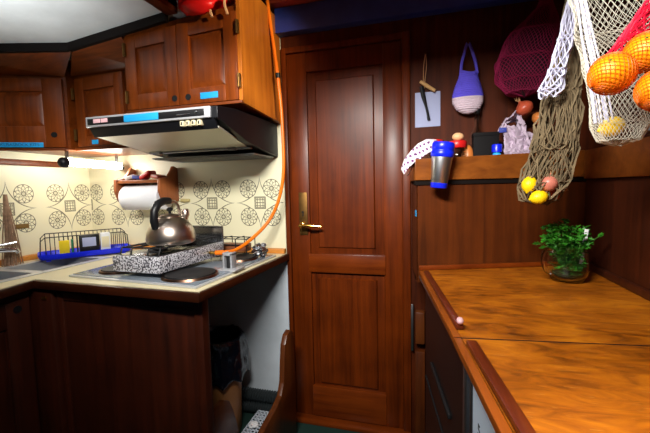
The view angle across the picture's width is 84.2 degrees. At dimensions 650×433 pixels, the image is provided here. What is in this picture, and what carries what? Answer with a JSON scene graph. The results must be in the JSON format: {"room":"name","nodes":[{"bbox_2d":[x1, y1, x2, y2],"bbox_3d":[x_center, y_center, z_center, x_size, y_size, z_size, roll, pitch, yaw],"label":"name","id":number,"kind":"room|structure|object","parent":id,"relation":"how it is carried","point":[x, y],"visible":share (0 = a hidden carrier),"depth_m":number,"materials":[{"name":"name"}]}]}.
{"room":"ship interior","nodes":[
{"label":"ship interior","id":0,"kind":"room"},
{"bbox_2d":[0,151,92,259],"bbox_3d":[-1.799,0.059,1.238,0.050,2.300,2.193,0,5,16],"label":"wall","id":1,"kind":"structure","parent":0,"point":[49,199],"depth_m":2.00,"materials":[{"name":"beige tile"}]},
{"bbox_2d":[15,223,28,228],"bbox_3d":[-1.588,0.051,1.887,0.004,0.024,0.069,0,5,16],"label":"wall plaque","id":2,"kind":"object","parent":1,"relation":"attached to","point":[18,226],"visible":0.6,"depth_m":1.88,"materials":[{"name":"brown wood"}]},
{"bbox_2d":[0,158,61,167],"bbox_3d":[-1.622,-0.269,1.743,0.018,0.031,0.710,0,5,16],"label":"trim","id":3,"kind":"structure","parent":1,"relation":"attached to","point":[3,161],"depth_m":1.90,"materials":[{"name":"brown wood"}]},
{"bbox_2d":[0,60,127,157],"bbox_3d":[-1.417,-0.567,1.937,0.308,0.456,0.538,0,5,16],"label":"upper cabinet","id":4,"kind":"object","parent":1,"relation":"attached to","point":[38,113],"visible":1,"depth_m":1.77,"materials":[{"name":"brown wood"}]},
{"bbox_2d":[0,51,70,76],"bbox_3d":[-1.453,-0.737,1.683,0.530,0.109,0.160,-3,5,-16],"label":"trim","id":5,"kind":"structure","parent":4,"relation":"attached to","point":[54,64],"depth_m":1.70,"materials":[{"name":"brown wood"}]},
{"bbox_2d":[57,151,123,170],"bbox_3d":[-1.266,-0.303,1.964,0.052,0.090,0.385,0,5,16],"label":"lamp","id":6,"kind":"object","parent":4,"relation":"attached to","point":[64,162],"visible":0.98,"depth_m":1.92,"materials":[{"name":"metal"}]},
{"bbox_2d":[0,12,168,53],"bbox_3d":[-1.183,-0.780,1.592,1.035,0.149,0.159,-1,5,0],"label":"trim","id":7,"kind":"structure","parent":1,"relation":"attached to","point":[158,19],"depth_m":1.60,"materials":[{"name":"black wood"}]},
{"bbox_2d":[0,0,188,60],"bbox_3d":[-1.389,-0.745,0.766,1.090,0.155,2.840,0,5,16],"label":"ceiling","id":8,"kind":"structure","parent":0,"point":[21,21],"depth_m":1.48,"materials":[{"name":"white paint"}]},
{"bbox_2d":[239,410,359,432],"bbox_3d":[-0.364,1.259,0.549,3.200,0.050,3.050,0,5,16],"label":"floor","id":9,"kind":"structure","parent":0,"point":[247,416],"depth_m":1.91,"materials":[{"name":"green carpet"}]},
{"bbox_2d":[0,290,40,432],"bbox_3d":[-1.532,0.765,1.183,0.484,0.888,0.816,0,5,16],"label":"base cabinet","id":10,"kind":"object","parent":9,"relation":"on","point":[19,402],"visible":0.98,"depth_m":1.43,"materials":[{"name":"brown wood"}]},
{"bbox_2d":[0,249,288,302],"bbox_3d":[-1.032,0.275,1.404,1.333,0.034,1.490,0,5,16],"label":"countertop","id":11,"kind":"structure","parent":10,"relation":"on","point":[59,280],"depth_m":1.39,"materials":[{"name":"beige laminate"}]},
{"bbox_2d":[0,241,20,253],"bbox_3d":[-1.544,0.187,1.644,0.051,0.126,0.240,3,6,43],"label":"tap","id":12,"kind":"object","parent":11,"relation":"on","point":[2,250],"visible":1,"depth_m":1.70,"materials":[{"name":"silver metal"}]},
{"bbox_2d":[1,194,23,266],"bbox_3d":[-1.540,0.066,1.762,0.084,0.348,0.092,0,5,16],"label":"brush","id":13,"kind":"object","parent":11,"relation":"on","point":[8,231],"visible":0.77,"depth_m":1.75,"materials":[{"name":"wicker"}]},
{"bbox_2d":[0,256,111,289],"bbox_3d":[-1.434,0.318,1.474,0.330,0.120,1.040,0,5,16],"label":"sink","id":14,"kind":"object","parent":11,"relation":"in","point":[8,273],"visible":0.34,"depth_m":1.78,"materials":[{"name":"silver metal"}]},
{"bbox_2d":[0,271,29,279],"bbox_3d":[-1.479,0.332,1.313,0.250,0.119,0.625,0,5,16],"label":"basin","id":15,"kind":"object","parent":14,"relation":"in","point":[4,275],"depth_m":1.61,"materials":[{"name":"silver metal"}]},
{"bbox_2d":[37,228,130,261],"bbox_3d":[-1.323,0.150,1.996,0.430,0.134,0.180,-5,6,-37],"label":"dish rack","id":16,"kind":"object","parent":11,"relation":"on","point":[47,256],"visible":0.82,"depth_m":1.96,"materials":[{"name":"blue plastic"}]},
{"bbox_2d":[59,240,69,253],"bbox_3d":[-1.383,0.169,1.911,0.045,0.082,0.025,-5,6,-37],"label":"sponge","id":17,"kind":"object","parent":16,"relation":"in","point":[64,246],"visible":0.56,"depth_m":1.90,"materials":[{"name":"yellow"}]},
{"bbox_2d":[37,243,130,261],"bbox_3d":[-1.322,0.199,2.000,0.430,0.038,0.180,-5,6,-37],"label":"tray","id":18,"kind":"object","parent":16,"relation":"on","point":[47,256],"depth_m":1.94,"materials":[{"name":"blue plastic"}]},
{"bbox_2d":[78,233,99,251],"bbox_3d":[-1.287,0.150,1.966,0.090,0.106,0.051,-5,6,-37],"label":"box","id":19,"kind":"object","parent":16,"relation":"in","point":[87,242],"visible":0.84,"depth_m":1.95,"materials":[{"name":"plastic"}]},
{"bbox_2d":[99,232,110,249],"bbox_3d":[-1.231,0.143,2.015,0.046,0.108,0.041,-5,6,-37],"label":"canister","id":20,"kind":"object","parent":16,"relation":"in","point":[104,236],"visible":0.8,"depth_m":2.00,"materials":[{"name":"white plastic"}]},
{"bbox_2d":[69,236,275,288],"bbox_3d":[-0.668,0.176,1.641,0.693,0.109,0.622,0,5,16],"label":"cooktop","id":21,"kind":"object","parent":11,"relation":"in","point":[202,273],"depth_m":1.46,"materials":[{"name":"metal"}]},
{"bbox_2d":[113,225,223,274],"bbox_3d":[-0.661,0.136,1.601,0.264,0.148,0.428,0,5,19],"label":"stove","id":22,"kind":"object","parent":21,"relation":"on","point":[160,260],"visible":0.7,"depth_m":1.48,"materials":[{"name":"metal"}]},
{"bbox_2d":[145,197,195,245],"bbox_3d":[-0.655,0.015,1.526,0.198,0.196,0.198,-4,5,-29],"label":"kettle","id":23,"kind":"object","parent":22,"relation":"on","point":[170,229],"visible":1,"depth_m":1.46,"materials":[{"name":"metal"}]},
{"bbox_2d":[218,251,244,271],"bbox_3d":[-0.396,0.186,1.514,0.085,0.074,0.080,0,5,16],"label":"gas valve","id":24,"kind":"object","parent":21,"relation":"on","point":[229,258],"visible":0.97,"depth_m":1.50,"materials":[{"name":"silver metal"}]},
{"bbox_2d":[224,242,250,251],"bbox_3d":[-0.474,0.155,1.846,0.185,0.037,0.060,0,5,16],"label":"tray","id":25,"kind":"object","parent":21,"relation":"on","point":[227,245],"depth_m":1.81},
{"bbox_2d":[251,243,267,257],"bbox_3d":[-0.323,0.167,1.796,0.091,0.080,0.072,2,5,32],"label":"foil","id":26,"kind":"object","parent":21,"relation":"on","point":[261,250],"visible":0.98,"depth_m":1.77,"materials":[{"name":"silver metal"}]},
{"bbox_2d":[29,288,213,432],"bbox_3d":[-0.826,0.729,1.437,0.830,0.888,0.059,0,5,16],"label":"base cabinet","id":27,"kind":"object","parent":9,"relation":"on","point":[104,363],"visible":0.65,"depth_m":1.42,"materials":[{"name":"brown wood"}]},
{"bbox_2d":[209,324,249,430],"bbox_3d":[-0.558,0.865,1.884,0.318,0.532,0.320,0,5,11],"label":"waste bin","id":28,"kind":"object","parent":9,"relation":"on","point":[229,349],"visible":0.56,"depth_m":1.79,"materials":[{"name":"black plastic"}]},
{"bbox_2d":[213,329,296,432],"bbox_3d":[-0.353,0.859,1.635,0.283,0.577,0.505,0,5,16],"label":"step stool","id":29,"kind":"object","parent":9,"relation":"on","point":[281,418],"visible":0.91,"depth_m":1.70,"materials":[{"name":"brown wood"}]},
{"bbox_2d":[241,410,268,432],"bbox_3d":[-0.326,1.104,1.836,0.163,0.054,0.273,0,5,16],"label":"basket","id":30,"kind":"object","parent":9,"relation":"on","point":[261,416],"visible":0.41,"depth_m":1.90,"materials":[{"name":"white plastic"}]},
{"bbox_2d":[248,421,258,427],"bbox_3d":[-0.363,1.065,1.841,0.051,0.031,0.050,-3,5,-23],"label":"crumpled paper","id":31,"kind":"object","parent":30,"relation":"on","point":[253,424],"visible":1,"depth_m":1.83,"materials":[{"name":"white paper"}]},
{"bbox_2d":[419,275,462,432],"bbox_3d":[0.513,0.707,1.109,0.338,0.884,0.747,-1,5,7],"label":"base cabinet","id":32,"kind":"object","parent":9,"relation":"on","point":[443,364],"visible":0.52,"depth_m":1.13,"materials":[{"name":"brown wood"}]},
{"bbox_2d":[419,266,649,344],"bbox_3d":[0.641,0.232,1.174,0.656,0.046,0.870,0,5,16],"label":"countertop","id":33,"kind":"structure","parent":32,"relation":"on","point":[515,303],"depth_m":1.00,"materials":[{"name":"brown wood"}]},
{"bbox_2d":[541,246,589,282],"bbox_3d":[0.844,0.164,1.264,0.139,0.123,0.126,2,6,36],"label":"glass jug","id":34,"kind":"object","parent":33,"relation":"on","point":[561,268],"visible":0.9,"depth_m":1.21,"materials":[{"name":"clear glass"}]},
{"bbox_2d":[533,218,602,257],"bbox_3d":[0.853,0.110,1.256,0.206,0.204,0.142,0,5,11],"label":"herb plant","id":35,"kind":"object","parent":34,"relation":"in","point":[551,239],"visible":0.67,"depth_m":1.24,"materials":[{"name":"plant"}]},
{"bbox_2d":[582,229,588,242],"bbox_3d":[0.886,0.103,1.232,0.026,0.120,0.002,0,5,16],"label":"plant label","id":36,"kind":"object","parent":34,"relation":"in","point":[585,230],"visible":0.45,"depth_m":1.23,"materials":[{"name":"white plastic"}]},
{"bbox_2d":[463,365,495,432],"bbox_3d":[0.445,0.763,0.380,0.387,0.870,0.809,-1,5,7],"label":"refrigerator","id":37,"kind":"object","parent":9,"relation":"on","point":[475,418],"visible":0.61,"depth_m":0.72,"materials":[{"name":"metal"}]},
{"bbox_2d":[454,337,649,432],"bbox_3d":[0.413,0.321,0.202,0.567,0.031,1.259,0,5,16],"label":"countertop","id":38,"kind":"structure","parent":37,"relation":"on","point":[522,386],"depth_m":0.62,"materials":[{"name":"brown wood"}]},
{"bbox_2d":[88,0,649,432],"bbox_3d":[0.013,-0.034,1.889,3.200,2.300,0.050,0,5,16],"label":"wall","id":39,"kind":"structure","parent":0,"point":[443,38],"depth_m":1.94,"materials":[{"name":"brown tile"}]},
{"bbox_2d":[70,69,148,154],"bbox_3d":[-1.039,-0.600,1.925,0.420,0.502,0.352,0,5,16],"label":"upper cabinet","id":40,"kind":"object","parent":39,"relation":"attached to","point":[102,93],"visible":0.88,"depth_m":1.79,"materials":[{"name":"brown wood"}]},
{"bbox_2d":[71,37,124,75],"bbox_3d":[-1.101,-0.769,1.710,0.422,0.128,0.109,0,5,16],"label":"trim","id":41,"kind":"structure","parent":40,"relation":"attached to","point":[106,56],"depth_m":1.70,"materials":[{"name":"brown wood"}]},
{"bbox_2d":[0,244,285,265],"bbox_3d":[-1.002,0.233,1.550,1.315,0.026,1.193,0,5,16],"label":"trim","id":42,"kind":"structure","parent":39,"relation":"attached to","point":[270,250],"depth_m":1.93,"materials":[{"name":"brown wood"}]},
{"bbox_2d":[114,166,178,201],"bbox_3d":[-1.023,-0.176,2.061,0.313,0.214,0.153,0,5,16],"label":"holder","id":43,"kind":"object","parent":39,"relation":"attached to","point":[167,186],"visible":0.73,"depth_m":2.03,"materials":[{"name":"brown wood"}]},
{"bbox_2d":[124,174,138,179],"bbox_3d":[-1.110,-0.224,2.069,0.061,0.034,0.056,-2,5,-4],"label":"sachet","id":44,"kind":"object","parent":43,"relation":"on","point":[130,176],"visible":0.66,"depth_m":2.04,"materials":[{"name":"white paper"}]},
{"bbox_2d":[117,179,156,183],"bbox_3d":[-1.022,-0.200,2.064,0.277,0.018,0.143,0,5,16],"label":"shelf","id":45,"kind":"object","parent":43,"relation":"attached to","point":[119,181],"depth_m":2.01,"materials":[{"name":"brown wood"}]},
{"bbox_2d":[132,175,146,179],"bbox_3d":[-1.054,-0.222,2.054,0.069,0.028,0.056,-1,5,7],"label":"sachet","id":46,"kind":"object","parent":43,"relation":"on","point":[133,176],"visible":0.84,"depth_m":2.03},
{"bbox_2d":[118,185,172,209],"bbox_3d":[-1.022,-0.109,2.059,0.261,0.142,0.142,0,5,16],"label":"roll","id":47,"kind":"object","parent":43,"relation":"on","point":[131,197],"visible":0.67,"depth_m":2.01,"materials":[{"name":"paper"}]},
{"bbox_2d":[139,170,155,179],"bbox_3d":[-1.004,-0.234,2.039,0.078,0.051,0.056,0,5,19],"label":"sachet","id":48,"kind":"object","parent":43,"relation":"on","point":[146,175],"visible":0.94,"depth_m":2.02,"materials":[{"name":"red plastic"}]},
{"bbox_2d":[150,174,165,178],"bbox_3d":[-0.937,-0.224,2.020,0.069,0.030,0.056,1,5,30],"label":"sachet","id":49,"kind":"object","parent":43,"relation":"on","point":[155,176],"visible":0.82,"depth_m":2.00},
{"bbox_2d":[86,106,277,162],"bbox_3d":[-0.629,-0.372,1.708,0.623,0.179,0.582,0,5,16],"label":"range hood","id":50,"kind":"object","parent":39,"relation":"attached to","point":[203,133],"visible":1,"depth_m":1.54,"materials":[{"name":"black metal"}]},
{"bbox_2d":[180,199,189,201],"bbox_3d":[-0.808,-0.094,2.080,0.060,0.017,0.015,0,5,16],"label":"wall hook","id":51,"kind":"object","parent":39,"relation":"attached to","point":[181,200],"visible":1,"depth_m":2.07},
{"bbox_2d":[122,0,280,123],"bbox_3d":[-0.570,-0.729,1.736,0.582,0.523,0.440,0,5,16],"label":"upper cabinet","id":52,"kind":"object","parent":39,"relation":"attached to","point":[223,60],"visible":0.99,"depth_m":1.55,"materials":[{"name":"brown wood"}]},
{"bbox_2d":[178,0,234,17],"bbox_3d":[-0.500,-0.899,1.530,0.230,0.178,0.231,-1,5,-1],"label":"bag","id":53,"kind":"object","parent":52,"relation":"on","point":[188,7],"visible":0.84,"depth_m":1.44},
{"bbox_2d":[242,399,272,413],"bbox_3d":[-0.432,1.068,2.040,0.360,0.068,0.067,0,5,16],"label":"duct","id":54,"kind":"object","parent":39,"relation":"attached to","point":[247,405],"visible":0.33,"depth_m":2.00,"materials":[{"name":"black plastic"}]},
{"bbox_2d":[242,386,277,403],"bbox_3d":[-0.433,1.000,2.035,0.360,0.068,0.067,0,5,16],"label":"duct","id":55,"kind":"object","parent":39,"relation":"attached to","point":[253,394],"visible":0.62,"depth_m":2.00,"materials":[{"name":"grey metal"}]},
{"bbox_2d":[235,0,321,13],"bbox_3d":[0.423,-1.094,1.603,1.855,0.110,0.103,0,5,16],"label":"trim","id":56,"kind":"structure","parent":39,"relation":"attached to","point":[274,4],"depth_m":1.75,"materials":[{"name":"brown wood"}]},
{"bbox_2d":[286,40,403,427],"bbox_3d":[0.099,0.130,1.840,0.583,1.930,0.097,0,5,16],"label":"door","id":57,"kind":"structure","parent":39,"relation":"in","point":[345,104],"depth_m":1.85,"materials":[{"name":"brown wood"}]},
{"bbox_2d":[281,31,411,432],"bbox_3d":[0.110,0.125,1.857,0.648,1.985,0.044,0,5,16],"label":"trim","id":58,"kind":"structure","parent":39,"relation":"attached to","point":[404,36],"depth_m":1.78,"materials":[{"name":"brown wood"}]},
{"bbox_2d":[296,412,410,432],"bbox_3d":[0.126,1.105,1.912,0.648,0.022,0.070,0,5,16],"label":"trim","id":59,"kind":"structure","parent":39,"relation":"attached to","point":[362,427],"depth_m":1.90,"materials":[{"name":"brown wood"}]},
{"bbox_2d":[274,0,534,37],"bbox_3d":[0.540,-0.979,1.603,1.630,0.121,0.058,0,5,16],"label":"ceiling","id":60,"kind":"structure","parent":39,"relation":"attached to","point":[324,15],"depth_m":1.69,"materials":[{"name":"blue paint"}]},
{"bbox_2d":[411,304,424,350],"bbox_3d":[0.455,0.546,1.761,0.066,0.235,0.050,0,5,16],"label":"door handle","id":61,"kind":"object","parent":39,"relation":"in","point":[419,314],"depth_m":1.74,"materials":[{"name":"metal"}]},
{"bbox_2d":[415,349,424,432],"bbox_3d":[0.475,0.889,1.795,0.046,0.455,0.030,0,5,16],"label":"trim","id":62,"kind":"structure","parent":39,"relation":"attached to","point":[419,354],"depth_m":1.78,"materials":[{"name":"brown wood"}]},
{"bbox_2d":[415,91,439,127],"bbox_3d":[0.481,-0.502,1.689,0.114,0.160,0.002,0,5,16],"label":"paper sheet","id":63,"kind":"object","parent":39,"relation":"attached to","point":[432,98],"visible":1,"depth_m":1.69,"materials":[{"name":"white paper"}]},
{"bbox_2d":[419,53,435,119],"bbox_3d":[0.475,-0.603,1.668,0.074,0.306,0.028,0,5,16],"label":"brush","id":64,"kind":"object","parent":39,"relation":"hanging from","point":[422,91],"visible":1,"depth_m":1.67,"materials":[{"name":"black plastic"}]},
{"bbox_2d":[410,150,586,281],"bbox_3d":[0.715,-0.002,1.507,0.709,0.526,0.302,0,5,16],"label":"wall panel","id":65,"kind":"object","parent":39,"relation":"attached to","point":[479,217],"visible":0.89,"depth_m":1.48,"materials":[{"name":"brown wood"}]},
{"bbox_2d":[401,139,436,175],"bbox_3d":[0.420,-0.243,1.480,0.249,0.151,0.071,-3,5,-18],"label":"tea towel","id":66,"kind":"object","parent":65,"relation":"on","point":[421,149],"visible":0.63,"depth_m":1.45,"materials":[{"name":"fabric"}]},
{"bbox_2d":[424,139,442,158],"bbox_3d":[0.481,-0.259,1.594,0.081,0.157,0.081,0,5,16],"label":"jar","id":67,"kind":"object","parent":65,"relation":"on","point":[428,155],"visible":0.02,"depth_m":1.56,"materials":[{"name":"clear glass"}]},
{"bbox_2d":[430,141,454,188],"bbox_3d":[0.463,-0.199,1.398,0.088,0.180,0.114,3,6,45],"label":"travel mug","id":68,"kind":"object","parent":65,"relation":"hanging from","point":[442,153],"visible":1,"depth_m":1.36,"materials":[{"name":"metal"}]},
{"bbox_2d":[449,140,466,156],"bbox_3d":[0.571,-0.252,1.553,0.075,0.145,0.075,0,5,16],"label":"jar","id":69,"kind":"object","parent":65,"relation":"on","point":[460,150],"visible":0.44,"depth_m":1.52,"materials":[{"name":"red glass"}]},
{"bbox_2d":[452,133,463,139],"bbox_3d":[0.571,-0.342,1.546,0.048,0.036,0.042,0,5,16],"label":"egg","id":70,"kind":"object","parent":69,"relation":"on","point":[457,136],"visible":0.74,"depth_m":1.53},
{"bbox_2d":[466,145,472,155],"bbox_3d":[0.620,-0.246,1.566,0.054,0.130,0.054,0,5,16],"label":"egg","id":71,"kind":"object","parent":65,"relation":"on","point":[469,149],"visible":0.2,"depth_m":1.54,"materials":[{"name":"orange food"}]},
{"bbox_2d":[470,107,482,146],"bbox_3d":[0.681,-0.336,1.611,0.062,0.300,0.062,0,5,16],"label":"oil bottle","id":72,"kind":"object","parent":65,"relation":"on","point":[477,128],"visible":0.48,"depth_m":1.59,"materials":[{"name":"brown glass"}]},
{"bbox_2d":[419,261,546,269],"bbox_3d":[0.727,0.202,1.485,0.686,0.020,0.013,-1,5,-2],"label":"trim","id":73,"kind":"structure","parent":65,"relation":"attached to","point":[512,264],"depth_m":1.48,"materials":[{"name":"brown wood"}]},
{"bbox_2d":[471,131,499,155],"bbox_3d":[0.687,-0.269,1.546,0.104,0.176,0.062,0,5,16],"label":"tin","id":74,"kind":"object","parent":65,"relation":"on","point":[482,142],"visible":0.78,"depth_m":1.52,"materials":[{"name":"black metal"}]},
{"bbox_2d":[492,144,501,154],"bbox_3d":[0.709,-0.237,1.486,0.040,0.120,0.040,0,5,16],"label":"bottle","id":75,"kind":"object","parent":65,"relation":"on","point":[496,148],"visible":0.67,"depth_m":1.47,"materials":[{"name":"blue plastic"}]},
{"bbox_2d":[498,111,532,153],"bbox_3d":[0.815,-0.310,1.512,0.168,0.268,0.098,0,5,16],"label":"paper bag","id":76,"kind":"object","parent":65,"relation":"on","point":[517,140],"visible":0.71,"depth_m":1.50,"materials":[{"name":"paper"}]},
{"bbox_2d":[499,127,506,132],"bbox_3d":[0.736,-0.358,1.490,0.028,0.020,0.006,0,5,16],"label":"print","id":77,"kind":"object","parent":76,"relation":"attached to","point":[503,129],"depth_m":1.49},
{"bbox_2d":[514,97,532,115],"bbox_3d":[0.813,-0.453,1.468,0.064,0.080,0.066,-3,5,-17],"label":"onion","id":78,"kind":"object","parent":76,"relation":"on","point":[523,108],"visible":1,"depth_m":1.45,"materials":[{"name":"food"}]},
{"bbox_2d":[532,112,538,124],"bbox_3d":[0.872,-0.409,1.462,0.057,0.072,0.059,0,5,16],"label":"onion","id":79,"kind":"object","parent":76,"relation":"on","point":[535,116],"visible":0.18,"depth_m":1.45,"materials":[{"name":"orange food"}]},
{"bbox_2d":[494,0,559,97],"bbox_3d":[0.797,-0.756,1.419,0.232,0.558,0.156,-1,5,8],"label":"net bag","id":80,"kind":"object","parent":39,"relation":"hanging from","point":[522,64],"visible":0.98,"depth_m":1.38,"materials":[{"name":"red fabric"}]},
{"bbox_3d":[0.636,-0.767,1.603,0.010,0.017,0.039,0,5,16],"label":"coat hook","id":81,"kind":"object","parent":39,"relation":"attached to","visible":0},
{"bbox_2d":[452,42,483,113],"bbox_3d":[0.632,-0.615,1.595,0.134,0.321,0.071,0,5,14],"label":"bag","id":82,"kind":"object","parent":81,"relation":"hanging from","point":[467,97],"visible":1,"depth_m":1.57,"materials":[{"name":"fabric"}]},
{"bbox_2d":[584,177,649,289],"bbox_3d":[0.733,0.595,0.222,0.030,1.276,2.725,0,5,16],"label":"wall","id":83,"kind":"structure","parent":0,"point":[616,208],"depth_m":1.22,"materials":[{"name":"brown wood"}]},
{"bbox_2d":[589,262,649,300],"bbox_3d":[0.786,0.275,0.500,0.017,0.026,2.040,0,5,16],"label":"trim","id":84,"kind":"structure","parent":83,"relation":"attached to","point":[641,291],"depth_m":1.17,"materials":[{"name":"brown wood"}]},
{"bbox_3d":[0.090,-1.066,0.322,2.000,0.040,2.840,0,5,16],"label":"ceiling","id":85,"kind":"structure","parent":0,"visible":0},
{"bbox_2d":[144,0,177,14],"bbox_3d":[-0.961,-0.888,0.378,0.055,0.275,2.350,0,5,16],"label":"trim","id":86,"kind":"structure","parent":85,"relation":"attached to","point":[164,6],"depth_m":1.46,"materials":[{"name":"brown wood"}]},
{"bbox_2d":[215,0,284,254],"bbox_3d":[-0.370,-0.486,1.698,0.363,1.312,0.078,-4,5,-30],"label":"gas hose","id":87,"kind":"object","parent":85,"relation":"hanging from","point":[277,74],"visible":0.95,"depth_m":1.75,"materials":[{"name":"orange plastic"}]},
{"bbox_2d":[517,0,584,205],"bbox_3d":[0.698,-0.575,1.105,0.176,1.089,0.131,2,6,35],"label":"net","id":88,"kind":"object","parent":85,"relation":"hanging from","point":[568,120],"visible":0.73,"depth_m":1.09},
{"bbox_2d":[521,176,536,193],"bbox_3d":[0.644,-0.101,1.136,0.044,0.056,0.045,0,5,16],"label":"lemon","id":89,"kind":"object","parent":88,"relation":"in","point":[527,184],"visible":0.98,"depth_m":1.12,"materials":[{"name":"yellow food"}]},
{"bbox_2d":[529,190,548,203],"bbox_3d":[0.661,-0.059,1.114,0.046,0.044,0.048,-5,6,-38],"label":"lemon","id":90,"kind":"object","parent":88,"relation":"in","point":[537,197],"visible":1,"depth_m":1.10,"materials":[{"name":"yellow food"}]},
{"bbox_2d":[540,167,557,190],"bbox_3d":[0.689,-0.115,1.107,0.049,0.076,0.049,0,5,16],"label":"shallot","id":91,"kind":"object","parent":88,"relation":"in","point":[551,184],"visible":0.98,"depth_m":1.09,"materials":[{"name":"food"}]},
{"bbox_2d":[547,188,566,198],"bbox_3d":[0.730,-0.073,1.135,0.060,0.046,0.047,0,5,16],"label":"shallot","id":92,"kind":"object","parent":88,"relation":"in","point":[555,190],"visible":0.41,"depth_m":1.12,"materials":[{"name":"brown food"}]},
{"bbox_2d":[537,0,577,99],"bbox_3d":[0.671,-0.727,1.020,0.105,0.771,0.043,-1,5,9],"label":"cords","id":93,"kind":"object","parent":85,"relation":"hanging from","point":[566,19],"visible":0.94,"depth_m":1.03,"materials":[{"name":"white fabric"}]},
{"bbox_2d":[568,0,649,146],"bbox_3d":[0.674,-0.630,0.819,0.201,0.933,0.098,0,5,13],"label":"net bag","id":94,"kind":"object","parent":85,"relation":"hanging from","point":[591,96],"visible":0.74,"depth_m":0.84,"materials":[{"name":"white fabric"}]},
{"bbox_2d":[597,116,625,136],"bbox_3d":[0.676,-0.212,0.850,0.051,0.047,0.050,-5,6,-38],"label":"lemon","id":95,"kind":"object","parent":94,"relation":"in","point":[615,117],"visible":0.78,"depth_m":0.83,"materials":[{"name":"yellow food"}]},
{"bbox_2d":[586,0,649,111],"bbox_3d":[0.639,-0.635,0.656,0.325,0.896,0.156,-3,5,-21],"label":"net","id":96,"kind":"object","parent":85,"relation":"hanging from","point":[634,26],"visible":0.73,"depth_m":0.66,"materials":[{"name":"red fabric"}]},
{"bbox_2d":[588,54,636,93],"bbox_3d":[0.524,-0.260,0.658,0.071,0.068,0.071,0,5,16],"label":"orange","id":97,"kind":"object","parent":96,"relation":"in","point":[611,65],"visible":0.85,"depth_m":0.64,"materials":[{"name":"orange food"}]},
{"bbox_2d":[624,32,649,71],"bbox_3d":[0.605,-0.309,0.677,0.071,0.068,0.071,0,5,16],"label":"orange","id":98,"kind":"object","parent":96,"relation":"in","point":[647,49],"visible":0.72,"depth_m":0.66,"materials":[{"name":"orange food"}]},
{"bbox_2d":[635,73,649,107],"bbox_3d":[0.579,-0.218,0.619,0.071,0.068,0.071,0,5,16],"label":"orange","id":99,"kind":"object","parent":96,"relation":"in","point":[641,103],"visible":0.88,"depth_m":0.62,"materials":[{"name":"orange food"}]},
{"bbox_3d":[1.035,-0.516,0.078,0.050,1.100,2.793,0,5,16],"label":"wall","id":100,"kind":"structure","parent":0,"visible":0},
{"bbox_2d":[584,136,649,178],"bbox_3d":[0.910,-0.119,0.353,0.336,0.113,2.390,0,5,16],"label":"shelf","id":101,"kind":"object","parent":100,"relation":"attached to","point":[632,160],"visible":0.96,"depth_m":1.19,"materials":[{"name":"brown wood"}]},
{"bbox_2d":[641,126,649,137],"bbox_3d":[1.080,-0.226,1.177,0.080,0.145,0.080,0,5,16],"label":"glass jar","id":102,"kind":"object","parent":101,"relation":"on","point":[647,134],"visible":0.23,"depth_m":1.17,"materials":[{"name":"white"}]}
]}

